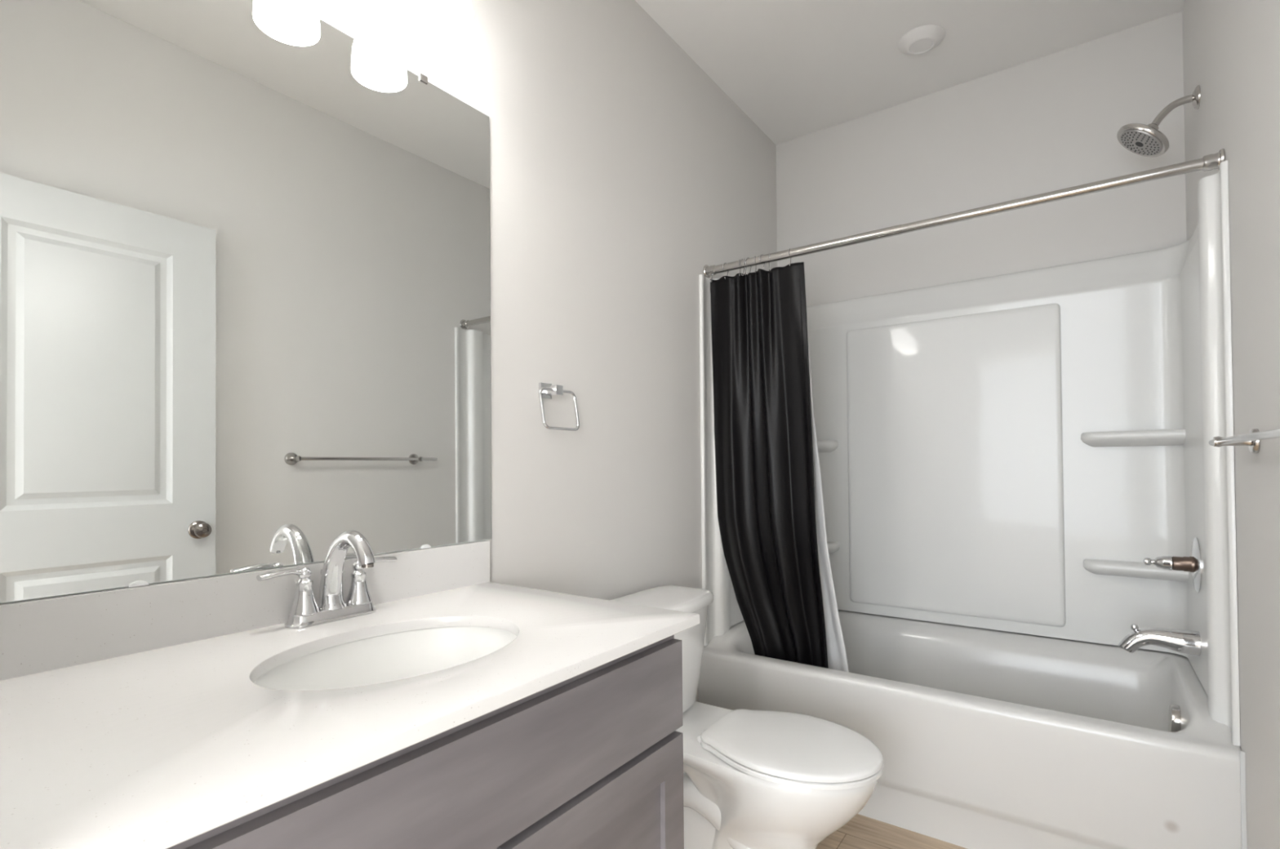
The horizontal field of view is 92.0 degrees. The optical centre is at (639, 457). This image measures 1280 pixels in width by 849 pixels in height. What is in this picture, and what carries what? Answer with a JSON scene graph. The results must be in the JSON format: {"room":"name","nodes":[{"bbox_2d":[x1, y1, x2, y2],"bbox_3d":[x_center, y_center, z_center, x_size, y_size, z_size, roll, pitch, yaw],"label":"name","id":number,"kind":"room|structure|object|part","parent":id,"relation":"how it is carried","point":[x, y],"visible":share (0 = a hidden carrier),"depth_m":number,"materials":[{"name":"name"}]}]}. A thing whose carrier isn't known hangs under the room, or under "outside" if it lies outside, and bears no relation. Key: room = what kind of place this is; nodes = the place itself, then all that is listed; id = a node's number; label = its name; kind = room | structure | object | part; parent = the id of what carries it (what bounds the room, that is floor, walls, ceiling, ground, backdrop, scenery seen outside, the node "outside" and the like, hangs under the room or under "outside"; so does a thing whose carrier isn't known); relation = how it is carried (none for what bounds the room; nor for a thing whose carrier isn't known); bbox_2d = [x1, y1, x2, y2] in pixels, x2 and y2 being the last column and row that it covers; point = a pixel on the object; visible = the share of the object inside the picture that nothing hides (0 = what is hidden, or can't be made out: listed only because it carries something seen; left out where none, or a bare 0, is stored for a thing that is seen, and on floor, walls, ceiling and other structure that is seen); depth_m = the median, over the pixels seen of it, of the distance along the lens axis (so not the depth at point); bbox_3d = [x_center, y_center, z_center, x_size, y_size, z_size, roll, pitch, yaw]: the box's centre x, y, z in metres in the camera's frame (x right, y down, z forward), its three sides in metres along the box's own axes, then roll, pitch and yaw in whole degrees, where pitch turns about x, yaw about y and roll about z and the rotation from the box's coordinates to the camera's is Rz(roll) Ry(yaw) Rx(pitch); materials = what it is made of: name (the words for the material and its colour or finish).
{"room":"bathroom","nodes":[
{"label":"bathroom","id":0,"kind":"room"},
{"bbox_2d":[0,0,777,702],"bbox_3d":[-0.176,-0.188,1.937,0.100,2.743,3.017,-1,-1,36],"label":"wall","id":1,"kind":"structure","parent":0,"point":[620,170],"depth_m":1.92,"materials":[{"name":"white paint"}]},
{"bbox_2d":[0,540,489,680],"bbox_3d":[-0.658,0.255,1.153,0.019,0.101,0.950,-1,-1,36],"label":"backsplash","id":2,"kind":"structure","parent":1,"relation":"attached to","point":[37,636],"depth_m":1.01,"materials":[{"name":"white stone"}]},
{"bbox_2d":[0,0,491,603],"bbox_3d":[-0.657,-0.336,1.178,0.009,1.080,0.952,-1,-1,36],"label":"wall mirror","id":3,"kind":"object","parent":1,"relation":"attached to","point":[245,257],"visible":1,"depth_m":1.08,"materials":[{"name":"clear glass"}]},
{"bbox_2d":[538,382,579,431],"bbox_3d":[-0.238,-0.140,1.702,0.072,0.133,0.144,-1,-1,36],"label":"towel ring","id":4,"kind":"object","parent":1,"relation":"attached to","point":[546,390],"visible":1,"depth_m":1.69,"materials":[{"name":"silver metal"}]},
{"bbox_3d":[-0.264,-0.185,1.720,0.010,0.042,0.042,-1,-1,36],"label":"wall plate","id":5,"kind":"part","parent":4,"relation":"part of","materials":[{"name":"silver metal"}]},
{"bbox_3d":[-0.240,-0.184,1.703,0.051,0.026,0.026,-1,-1,36],"label":"post","id":6,"kind":"part","parent":4,"relation":"part of","materials":[{"name":"silver metal"}]},
{"bbox_2d":[703,148,1225,278],"bbox_3d":[0.885,-0.757,2.035,1.522,0.054,0.054,-1,-1,36],"label":"curtain rod","id":7,"kind":"object","parent":1,"relation":"attached to","point":[1210,162],"visible":0.95,"depth_m":1.89,"materials":[{"name":"silver metal"}]},
{"bbox_2d":[710,262,828,668],"bbox_3d":[0.484,0.053,2.351,0.454,1.541,0.101,-1,-1,34],"label":"shower curtain","id":8,"kind":"object","parent":7,"relation":"hanging from","point":[765,485],"visible":0.94,"depth_m":2.34,"materials":[{"name":"black fabric"}]},
{"bbox_2d":[816,813,967,848],"bbox_3d":[0.496,1.211,1.445,1.724,0.080,3.017,-1,-1,36],"label":"floor","id":9,"kind":"structure","parent":0,"point":[861,832],"depth_m":1.90,"materials":[{"name":"brown wood"}]},
{"bbox_2d":[168,635,684,848],"bbox_3d":[-0.420,0.748,0.965,0.605,0.851,0.885,-1,-1,36],"label":"vanity cabinet","id":10,"kind":"object","parent":9,"relation":"on","point":[593,758],"visible":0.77,"depth_m":0.84,"materials":[{"name":"grey wood"}]},
{"bbox_2d":[0,582,699,848],"bbox_3d":[-0.413,0.311,0.977,0.617,0.020,0.950,-1,-1,36],"label":"countertop","id":11,"kind":"structure","parent":10,"relation":"on","point":[165,748],"depth_m":0.72,"materials":[{"name":"white stone"}]},
{"bbox_2d":[256,529,396,628],"bbox_3d":[-0.583,0.220,1.172,0.197,0.171,0.196,0,-1,-9],"label":"faucet","id":12,"kind":"object","parent":11,"relation":"on","point":[304,612],"visible":1,"depth_m":1.15,"materials":[{"name":"silver metal"}]},
{"bbox_3d":[-0.637,0.208,1.097,0.021,0.017,0.075,-1,-1,36],"label":"lever","id":13,"kind":"part","parent":12,"relation":"part of","materials":[{"name":"silver metal"}]},
{"bbox_3d":[-0.613,0.243,1.130,0.047,0.084,0.047,-1,-1,36],"label":"handle","id":14,"kind":"part","parent":12,"relation":"part of","materials":[{"name":"silver metal"}]},
{"bbox_3d":[-0.583,0.294,1.171,0.054,0.022,0.168,-1,-1,36],"label":"plate","id":15,"kind":"part","parent":12,"relation":"part of","materials":[{"name":"silver metal"}]},
{"bbox_3d":[-0.542,0.211,1.142,0.162,0.155,0.052,-1,-1,36],"label":"spout","id":16,"kind":"part","parent":12,"relation":"part of","materials":[{"name":"silver metal"}]},
{"bbox_3d":[-0.553,0.243,1.214,0.047,0.084,0.047,-1,-1,36],"label":"handle","id":17,"kind":"part","parent":12,"relation":"part of","materials":[{"name":"silver metal"}]},
{"bbox_3d":[-0.529,0.209,1.247,0.021,0.017,0.075,-1,-1,36],"label":"lever","id":18,"kind":"part","parent":12,"relation":"part of","materials":[{"name":"silver metal"}]},
{"bbox_2d":[253,626,516,690],"bbox_3d":[-0.383,0.406,0.987,0.370,0.166,0.483,-1,-1,36],"label":"sink","id":19,"kind":"object","parent":11,"relation":"in","point":[391,657],"visible":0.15,"depth_m":1.12,"materials":[{"name":"white ceramic"}]},
{"bbox_3d":[-0.051,0.778,0.976,0.020,0.534,0.430,-1,-1,36],"label":"cabinet door","id":20,"kind":"part","parent":10,"relation":"part of","materials":[{"name":"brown wood"}]},
{"bbox_3d":[-0.055,0.778,0.978,0.009,0.418,0.314,-1,-1,36],"label":"door panel","id":21,"kind":"part","parent":10,"relation":"part of","materials":[{"name":"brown wood"}]},
{"bbox_2d":[609,585,883,848],"bbox_3d":[0.285,0.817,1.767,0.781,0.756,0.468,-1,-1,36],"label":"toilet","id":22,"kind":"object","parent":9,"relation":"on","point":[753,779],"visible":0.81,"depth_m":1.63,"materials":[{"name":"white ceramic"}]},
{"bbox_3d":[0.055,0.463,1.935,0.223,0.040,0.468,-1,-1,36],"label":"tank lid","id":23,"kind":"part","parent":22,"relation":"part of","materials":[{"name":"white ceramic"}]},
{"bbox_3d":[0.051,0.644,1.936,0.210,0.320,0.444,-1,-1,36],"label":"tank","id":24,"kind":"part","parent":22,"relation":"part of","materials":[{"name":"white ceramic"}]},
{"bbox_3d":[0.414,0.790,1.674,0.463,0.014,0.376,-1,-1,36],"label":"seat","id":25,"kind":"part","parent":22,"relation":"part of","materials":[{"name":"white plastic"}]},
{"bbox_3d":[0.413,0.771,1.675,0.463,0.020,0.376,-1,-1,36],"label":"seat lid","id":26,"kind":"part","parent":22,"relation":"part of","materials":[{"name":"white plastic"}]},
{"bbox_2d":[697,609,1247,848],"bbox_3d":[1.073,0.933,2.254,1.522,0.488,0.812,-1,-1,36],"label":"bathtub","id":27,"kind":"object","parent":9,"relation":"on","point":[985,738],"visible":0.81,"depth_m":1.90,"materials":[{"name":"plastic"}]},
{"bbox_3d":[1.602,0.788,1.848,0.032,0.094,0.094,-1,-1,36],"label":"overflow plate","id":28,"kind":"part","parent":27,"relation":"part of","materials":[{"name":"silver metal"}]},
{"bbox_2d":[635,0,1184,145],"bbox_3d":[0.470,-1.621,1.481,1.724,0.100,3.017,-1,-1,36],"label":"ceiling","id":29,"kind":"structure","parent":0,"point":[796,68],"depth_m":2.33,"materials":[{"name":"white paint"}]},
{"bbox_2d":[897,24,945,54],"bbox_3d":[1.053,-1.552,2.314,0.161,0.026,0.161,-1,-1,36],"label":"recessed light","id":30,"kind":"object","parent":29,"relation":"in","point":[922,39],"visible":1,"depth_m":2.29,"materials":[{"name":"white plastic"}]},
{"bbox_2d":[775,11,1186,306],"bbox_3d":[1.335,-0.192,2.647,1.524,2.743,0.100,-1,-1,36],"label":"wall","id":31,"kind":"structure","parent":0,"point":[1051,122],"depth_m":2.51,"materials":[{"name":"white paint"}]},
{"bbox_2d":[698,160,1240,746],"bbox_3d":[1.081,-0.002,2.289,1.524,1.455,0.770,-1,-1,36],"label":"shower surround","id":32,"kind":"object","parent":31,"relation":"attached to","point":[1010,452],"visible":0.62,"depth_m":2.36,"materials":[{"name":"white plastic"}]},
{"bbox_3d":[0.446,0.009,2.674,0.044,1.455,0.652,-1,-1,36],"label":"panel","id":33,"kind":"part","parent":32,"relation":"part of","materials":[{"name":"white plastic"}]},
{"bbox_2d":[817,440,838,452],"bbox_3d":[0.759,-0.049,2.858,0.286,0.053,0.109,-1,-1,36],"label":"corner shelf","id":34,"kind":"object","parent":32,"relation":"attached to","point":[824,446],"depth_m":2.79,"materials":[{"name":"white plastic"}]},
{"bbox_2d":[826,541,839,553],"bbox_3d":[0.763,0.415,2.853,0.286,0.053,0.109,-1,-1,36],"label":"corner shelf","id":35,"kind":"object","parent":32,"relation":"attached to","point":[833,547],"depth_m":2.78,"materials":[{"name":"white plastic"}]},
{"bbox_3d":[1.262,0.032,2.551,0.800,1.221,0.016,-1,-1,36],"label":"raised panel","id":36,"kind":"part","parent":32,"relation":"part of","materials":[{"name":"white plastic"}]},
{"bbox_3d":[1.272,-0.021,2.554,1.524,1.413,0.118,-1,-1,36],"label":"panel","id":37,"kind":"part","parent":32,"relation":"part of","materials":[{"name":"white plastic"}]},
{"bbox_2d":[1080,428,1185,447],"bbox_3d":[1.722,-0.067,2.166,0.286,0.053,0.109,-1,-1,36],"label":"corner shelf","id":38,"kind":"object","parent":32,"relation":"attached to","point":[1090,437],"depth_m":2.16,"materials":[{"name":"white plastic"}]},
{"bbox_2d":[1083,558,1188,582],"bbox_3d":[1.726,0.397,2.160,0.286,0.053,0.109,-1,-1,36],"label":"corner shelf","id":39,"kind":"object","parent":32,"relation":"attached to","point":[1117,569],"depth_m":2.17,"materials":[{"name":"white plastic"}]},
{"bbox_2d":[1118,624,1200,656],"bbox_3d":[1.608,0.571,1.919,0.194,0.091,0.074,-1,-1,36],"label":"tub spout","id":40,"kind":"object","parent":32,"relation":"attached to","point":[1186,642],"visible":1,"depth_m":1.89,"materials":[{"name":"silver metal"}]},
{"bbox_3d":[1.563,0.545,1.952,0.021,0.036,0.021,-1,-1,36],"label":"diverter knob","id":41,"kind":"part","parent":40,"relation":"part of","materials":[{"name":"silver metal"}]},
{"bbox_2d":[1143,537,1201,592],"bbox_3d":[1.633,0.325,1.903,0.126,0.166,0.166,-1,-1,36],"label":"shower valve","id":42,"kind":"object","parent":32,"relation":"attached to","point":[1193,564],"visible":1,"depth_m":1.87,"materials":[{"name":"silver metal"}]},
{"bbox_3d":[1.680,0.324,1.869,0.010,0.166,0.166,-1,-1,36],"label":"valve plate","id":43,"kind":"part","parent":42,"relation":"part of","materials":[{"name":"silver metal"}]},
{"bbox_3d":[1.648,-0.013,1.809,0.044,1.455,0.652,-1,-1,36],"label":"panel","id":44,"kind":"part","parent":32,"relation":"part of","materials":[{"name":"white plastic"}]},
{"bbox_2d":[1182,0,1279,848],"bbox_3d":[1.142,-0.212,0.989,0.100,2.743,3.017,-1,-1,36],"label":"wall","id":45,"kind":"structure","parent":0,"point":[1231,48],"depth_m":1.37,"materials":[{"name":"white paint"}]},
{"bbox_2d":[1116,84,1199,156],"bbox_3d":[1.633,-1.052,1.950,0.201,0.183,0.154,-1,-1,36],"label":"shower","id":46,"kind":"object","parent":45,"relation":"attached to","point":[1142,140],"visible":1,"depth_m":1.94,"materials":[{"name":"silver metal"}]},
{"bbox_3d":[1.669,-1.081,1.935,0.118,0.082,0.022,-1,-1,30],"label":"shower arm","id":47,"kind":"part","parent":46,"relation":"part of","materials":[{"name":"silver metal"}]},
{"bbox_2d":[1208,428,1279,453],"bbox_3d":[1.145,-0.036,1.136,0.072,0.053,0.710,-1,-1,36],"label":"towel bar","id":48,"kind":"object","parent":45,"relation":"attached to","point":[1252,439],"visible":1,"depth_m":1.23,"materials":[{"name":"silver metal"}]},
{"label":"curtain hook","id":49,"kind":"object","parent":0,"visible":0},
{"bbox_2d":[806,314,848,671],"bbox_3d":[0.541,0.064,2.361,0.494,1.557,0.082,-1,-1,36],"label":"curtain liner","id":50,"kind":"object","parent":49,"relation":"hanging from","point":[836,651],"visible":0.17,"depth_m":2.25,"materials":[{"name":"white"}]}
]}

